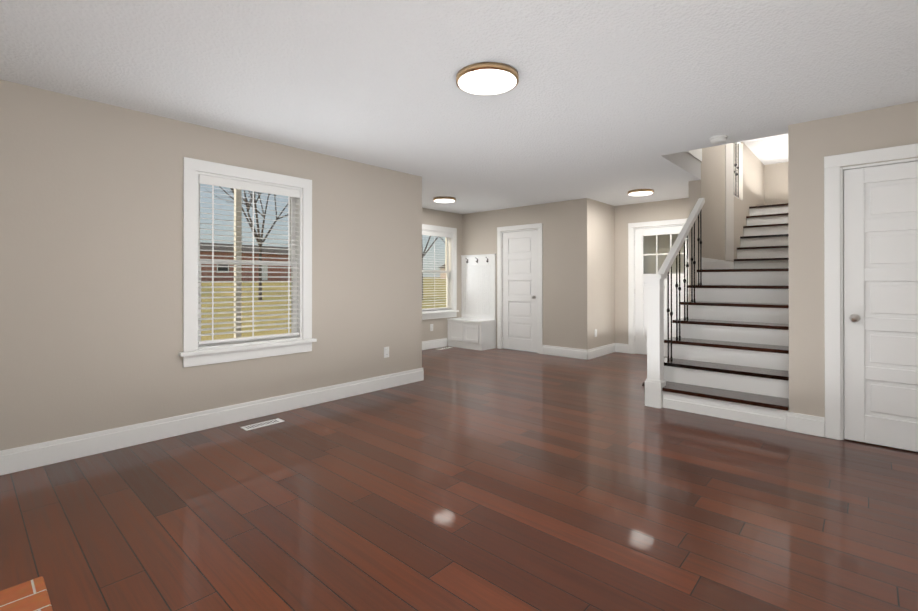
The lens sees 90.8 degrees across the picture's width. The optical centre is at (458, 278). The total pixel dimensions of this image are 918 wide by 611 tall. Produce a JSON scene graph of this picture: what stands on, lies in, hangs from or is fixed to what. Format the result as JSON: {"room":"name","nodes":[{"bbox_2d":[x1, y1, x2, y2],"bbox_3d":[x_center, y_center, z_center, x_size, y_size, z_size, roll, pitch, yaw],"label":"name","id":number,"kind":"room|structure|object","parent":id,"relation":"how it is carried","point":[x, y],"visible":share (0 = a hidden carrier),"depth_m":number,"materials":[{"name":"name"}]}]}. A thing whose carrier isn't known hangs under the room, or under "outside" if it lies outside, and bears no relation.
{"room":"living room","nodes":[
{"label":"living room","id":0,"kind":"room"},
{"bbox_2d":[0,79,421,450],"bbox_3d":[-1.979,-0.007,3.846,0.150,2.440,4.410,0,0,42],"label":"wall","id":1,"kind":"structure","parent":0,"point":[91,266],"depth_m":3.32,"materials":[{"name":"beige paint"}]},
{"bbox_2d":[0,368,423,475],"bbox_3d":[-1.861,1.138,3.848,0.016,0.150,4.276,0,0,42],"label":"baseboard","id":2,"kind":"structure","parent":1,"relation":"attached to","point":[17,459],"depth_m":3.50,"materials":[{"name":"white wood"}]},
{"bbox_2d":[179,157,316,366],"bbox_3d":[-1.825,-0.126,3.976,0.205,1.640,1.155,0,0,42],"label":"living room window","id":3,"kind":"structure","parent":1,"relation":"in","point":[197,351],"depth_m":3.91,"materials":[{"name":"white wood"}]},
{"bbox_2d":[384,347,388,357],"bbox_3d":[-0.804,0.817,5.025,0.008,0.118,0.072,0,0,42],"label":"outlet","id":4,"kind":"object","parent":1,"relation":"attached to","point":[386,352],"visible":1,"depth_m":5.02,"materials":[{"name":"white plastic"}]},
{"bbox_2d":[422,208,461,345],"bbox_3d":[-0.877,0.005,7.601,0.150,2.440,2.940,0,0,42],"label":"wall","id":5,"kind":"structure","parent":0,"point":[443,219],"depth_m":8.15,"materials":[{"name":"beige paint"}]},
{"bbox_2d":[422,338,446,349],"bbox_3d":[-0.958,1.149,7.384,0.016,0.150,2.215,0,0,42],"label":"baseboard","id":6,"kind":"structure","parent":5,"relation":"attached to","point":[433,344],"depth_m":7.96,"materials":[{"name":"white wood"}]},
{"bbox_2d":[422,224,458,319],"bbox_3d":[-0.459,-0.114,8.022,0.205,1.640,1.155,0,0,42],"label":"alcove window","id":7,"kind":"structure","parent":5,"relation":"in","point":[449,234],"depth_m":8.21,"materials":[{"name":"white"}]},
{"bbox_2d":[0,346,917,610],"bbox_3d":[1.674,1.248,5.386,6.900,0.060,11.600,0,0,42],"label":"floor","id":8,"kind":"structure","parent":0,"point":[464,479],"depth_m":2.37,"materials":[{"name":"brown wood"}]},
{"bbox_2d":[0,576,52,610],"bbox_3d":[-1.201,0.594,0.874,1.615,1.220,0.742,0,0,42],"label":"hearth","id":9,"kind":"object","parent":8,"relation":"on","point":[31,595],"visible":1,"depth_m":1.57,"materials":[{"name":"brick"}]},
{"bbox_2d":[240,418,284,430],"bbox_3d":[-1.628,1.210,3.760,0.110,0.006,0.320,0,0,42],"label":"floor vent","id":10,"kind":"object","parent":8,"relation":"in","point":[261,424],"visible":1,"depth_m":3.75,"materials":[{"name":"white metal"}]},
{"bbox_2d":[447,254,495,350],"bbox_3d":[0.221,0.396,8.098,0.803,1.662,0.419,0,0,42],"label":"bench","id":11,"kind":"object","parent":8,"relation":"on","point":[473,326],"visible":1,"depth_m":8.11,"materials":[{"name":"white wood"}]},
{"bbox_2d":[644,198,788,429],"bbox_3d":[4.314,-0.014,6.322,1.127,2.470,6.372,0,0,42],"label":"staircase","id":12,"kind":"structure","parent":8,"relation":"on","point":[728,351],"depth_m":4.55,"materials":[{"name":"white wood"}]},
{"bbox_2d":[0,0,917,213],"bbox_3d":[1.674,-1.332,5.394,6.900,0.220,11.600,0,0,42],"label":"ceiling","id":13,"kind":"structure","parent":0,"point":[612,102],"depth_m":2.73,"materials":[{"name":"white paint"}]},
{"bbox_2d":[433,197,455,202],"bbox_3d":[-0.221,-1.198,6.891,0.340,0.036,0.340,0,0,42],"label":"recessed light","id":14,"kind":"object","parent":13,"relation":"in","point":[444,199],"visible":1,"depth_m":6.82,"materials":[{"name":"white glass"}]},
{"bbox_2d":[456,62,518,94],"bbox_3d":[0.172,-1.211,2.762,0.380,0.036,0.380,0,0,42],"label":"ceiling light","id":15,"kind":"object","parent":13,"relation":"in","point":[488,78],"visible":1,"depth_m":2.71,"materials":[{"name":"white glass"}]},
{"bbox_2d":[628,189,653,195],"bbox_3d":[2.534,-1.200,6.315,0.340,0.036,0.340,0,0,42],"label":"recessed light","id":16,"kind":"object","parent":13,"relation":"in","point":[639,192],"visible":1,"depth_m":6.22,"materials":[{"name":"gold metal"}]},
{"bbox_2d":[709,135,727,143],"bbox_3d":[2.251,-1.206,3.929,0.140,0.040,0.140,0,0,42],"label":"smoke detector","id":17,"kind":"object","parent":13,"relation":"attached to","point":[717,139],"visible":0.98,"depth_m":3.89,"materials":[{"name":"white plastic"}]},
{"bbox_2d":[462,198,591,349],"bbox_3d":[1.051,0.005,7.739,2.525,2.440,0.150,0,0,42],"label":"wall","id":18,"kind":"structure","parent":0,"point":[567,274],"depth_m":7.16,"materials":[{"name":"beige paint"}]},
{"bbox_2d":[497,223,541,353],"bbox_3d":[1.064,0.161,7.712,0.910,2.129,0.172,0,0,42],"label":"door frame","id":19,"kind":"structure","parent":18,"relation":"attached to","point":[526,227],"depth_m":7.86,"materials":[{"name":"white wood"}]},
{"bbox_2d":[502,230,537,352],"bbox_3d":[1.016,0.207,7.664,0.723,2.020,0.108,0,0,42],"label":"back door","id":20,"kind":"structure","parent":18,"relation":"in","point":[520,290],"depth_m":7.67,"materials":[{"name":"white wood"}]},
{"bbox_2d":[542,345,587,359],"bbox_3d":[1.649,1.148,7.083,0.793,0.150,0.016,0,0,42],"label":"baseboard","id":21,"kind":"structure","parent":18,"relation":"attached to","point":[565,352],"depth_m":7.06,"materials":[{"name":"white wood"}]},
{"bbox_2d":[592,200,614,347],"bbox_3d":[2.267,0.004,7.314,0.150,2.440,0.850,0,0,42],"label":"wall","id":22,"kind":"structure","parent":0,"point":[603,269],"depth_m":7.25,"materials":[{"name":"beige paint"}]},
{"bbox_2d":[587,343,614,359],"bbox_3d":[2.273,1.149,7.193,0.016,0.150,1.016,0,0,42],"label":"baseboard","id":23,"kind":"structure","parent":22,"relation":"attached to","point":[600,351],"depth_m":7.15,"materials":[{"name":"white wood"}]},
{"bbox_2d":[615,198,688,343],"bbox_3d":[3.150,0.004,7.191,1.625,2.440,0.150,0,0,42],"label":"wall","id":24,"kind":"structure","parent":0,"point":[673,209],"depth_m":7.46,"materials":[{"name":"beige paint"}]},
{"bbox_2d":[615,343,627,352],"bbox_3d":[2.688,1.150,7.492,0.232,0.150,0.016,0,0,42],"label":"baseboard","id":25,"kind":"structure","parent":24,"relation":"attached to","point":[621,348],"depth_m":7.48,"materials":[{"name":"white wood"}]},
{"bbox_2d":[628,218,687,353],"bbox_3d":[3.227,0.159,7.105,1.085,2.129,0.172,0,0,42],"label":"door frame","id":26,"kind":"structure","parent":24,"relation":"attached to","point":[631,279],"depth_m":7.36,"materials":[{"name":"white wood"}]},
{"bbox_2d":[635,226,688,356],"bbox_3d":[3.179,0.205,7.057,0.898,2.020,0.108,0,0,42],"label":"entry door","id":27,"kind":"structure","parent":24,"relation":"in","point":[653,246],"depth_m":7.17,"materials":[{"name":"white wood"}]},
{"bbox_2d":[686,149,701,161],"bbox_3d":[2.504,-1.523,5.049,0.015,0.160,1.458,0,0,42],"label":"ceiling","id":28,"kind":"structure","parent":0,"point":[697,154],"depth_m":5.44,"materials":[{"name":"white paint"}]},
{"bbox_2d":[689,142,763,300],"bbox_3d":[4.485,-0.521,7.354,0.140,3.490,4.620,0,0,42],"label":"wall","id":29,"kind":"structure","parent":0,"point":[709,186],"depth_m":6.29,"materials":[{"name":"beige paint"}]},
{"bbox_2d":[702,257,734,269],"bbox_3d":[3.604,-0.186,6.262,0.016,0.150,1.814,0,0,42],"label":"baseboard","id":30,"kind":"structure","parent":29,"relation":"attached to","point":[708,263],"depth_m":6.10,"materials":[{"name":"white wood"}]},
{"bbox_2d":[734,142,740,199],"bbox_3d":[4.412,-1.777,7.248,0.060,1.000,0.680,0,0,42],"label":"railing","id":31,"kind":"object","parent":29,"relation":"attached to","point":[735,164],"visible":0.52,"depth_m":7.37,"materials":[{"name":"white"}]},
{"bbox_2d":[725,143,733,260],"bbox_3d":[4.020,-1.268,6.729,0.012,2.000,0.506,0,0,42],"label":"wall pier","id":32,"kind":"object","parent":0,"point":[729,202],"visible":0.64,"depth_m":6.70,"materials":[{"name":"paint"}]},
{"bbox_2d":[741,133,787,164],"bbox_3d":[3.935,-2.317,6.893,2.850,0.100,6.450,0,0,42],"label":"ceiling","id":33,"kind":"structure","parent":0,"point":[769,150],"depth_m":7.88,"materials":[{"name":"white paint"}]},
{"bbox_2d":[764,162,787,204],"bbox_3d":[6.477,-0.516,8.768,1.200,3.490,0.150,0,0,42],"label":"wall","id":34,"kind":"structure","parent":0,"point":[776,183],"depth_m":8.89,"materials":[{"name":"beige paint"}]},
{"bbox_2d":[788,101,917,421],"bbox_3d":[3.250,-0.009,3.144,1.550,2.440,0.120,0,0,42],"label":"wall","id":35,"kind":"structure","parent":0,"point":[812,144],"depth_m":3.52,"materials":[{"name":"beige paint"}]},
{"bbox_2d":[786,412,824,436],"bbox_3d":[2.706,1.137,3.541,0.238,0.150,0.016,0,0,42],"label":"baseboard","id":36,"kind":"structure","parent":35,"relation":"attached to","point":[806,424],"depth_m":3.53,"materials":[{"name":"white wood"}]},
{"bbox_2d":[824,143,917,439],"bbox_3d":[3.217,0.139,3.159,1.032,2.144,0.142,0,0,42],"label":"door frame","id":37,"kind":"structure","parent":35,"relation":"attached to","point":[834,169],"depth_m":3.41,"materials":[{"name":"white wood"}]},
{"bbox_2d":[844,161,917,451],"bbox_3d":[3.184,0.193,3.117,0.815,2.020,0.108,0,0,42],"label":"closet door","id":38,"kind":"structure","parent":35,"relation":"in","point":[880,305],"depth_m":3.27,"materials":[{"name":"white wood"}]},
{"label":"outside","id":39,"kind":"structure","parent":0,"visible":0},
{"bbox_2d":[201,277,445,340],"bbox_3d":[-48.134,0.353,57.063,300.000,3.950,420.000,0,0,42],"label":"ground","id":40,"kind":"structure","parent":39,"point":[438,305],"depth_m":24.66,"materials":[{"name":"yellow plant"}]},
{"bbox_2d":[234,189,241,337],"bbox_3d":[-2.922,-0.005,5.971,0.200,3.950,0.200,0,0,42],"label":"porch post","id":41,"kind":"object","parent":40,"relation":"on","point":[237,248],"depth_m":5.94,"materials":[{"name":"white"}]},
{"bbox_2d":[200,242,290,280],"bbox_3d":[-27.404,-1.745,53.164,11.000,4.700,27.000,0,0,42],"label":"house","id":42,"kind":"structure","parent":40,"relation":"on","point":[203,247],"depth_m":50.44,"materials":[{"name":"brick"}]},
{"bbox_2d":[205,186,287,299],"bbox_3d":[-12.489,-4.016,27.995,8.705,10.909,9.939,0,0,42],"label":"tree","id":43,"kind":"object","parent":40,"relation":"on","point":[260,245],"depth_m":26.29,"materials":[{"name":"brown plant"}]},
{"bbox_2d":[422,236,437,299],"bbox_3d":[-2.434,-3.501,32.401,7.464,10.181,9.098,0,0,42],"label":"tree","id":44,"kind":"object","parent":40,"relation":"on","point":[423,255],"depth_m":31.38,"materials":[{"name":"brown plant"}]},
{"bbox_2d":[439,264,445,277],"bbox_3d":[5.140,-2.380,123.494,12.000,5.900,19.000,0,0,42],"label":"house","id":45,"kind":"structure","parent":40,"relation":"on","point":[442,274],"depth_m":119.71,"materials":[{"name":"brick"}]}
]}

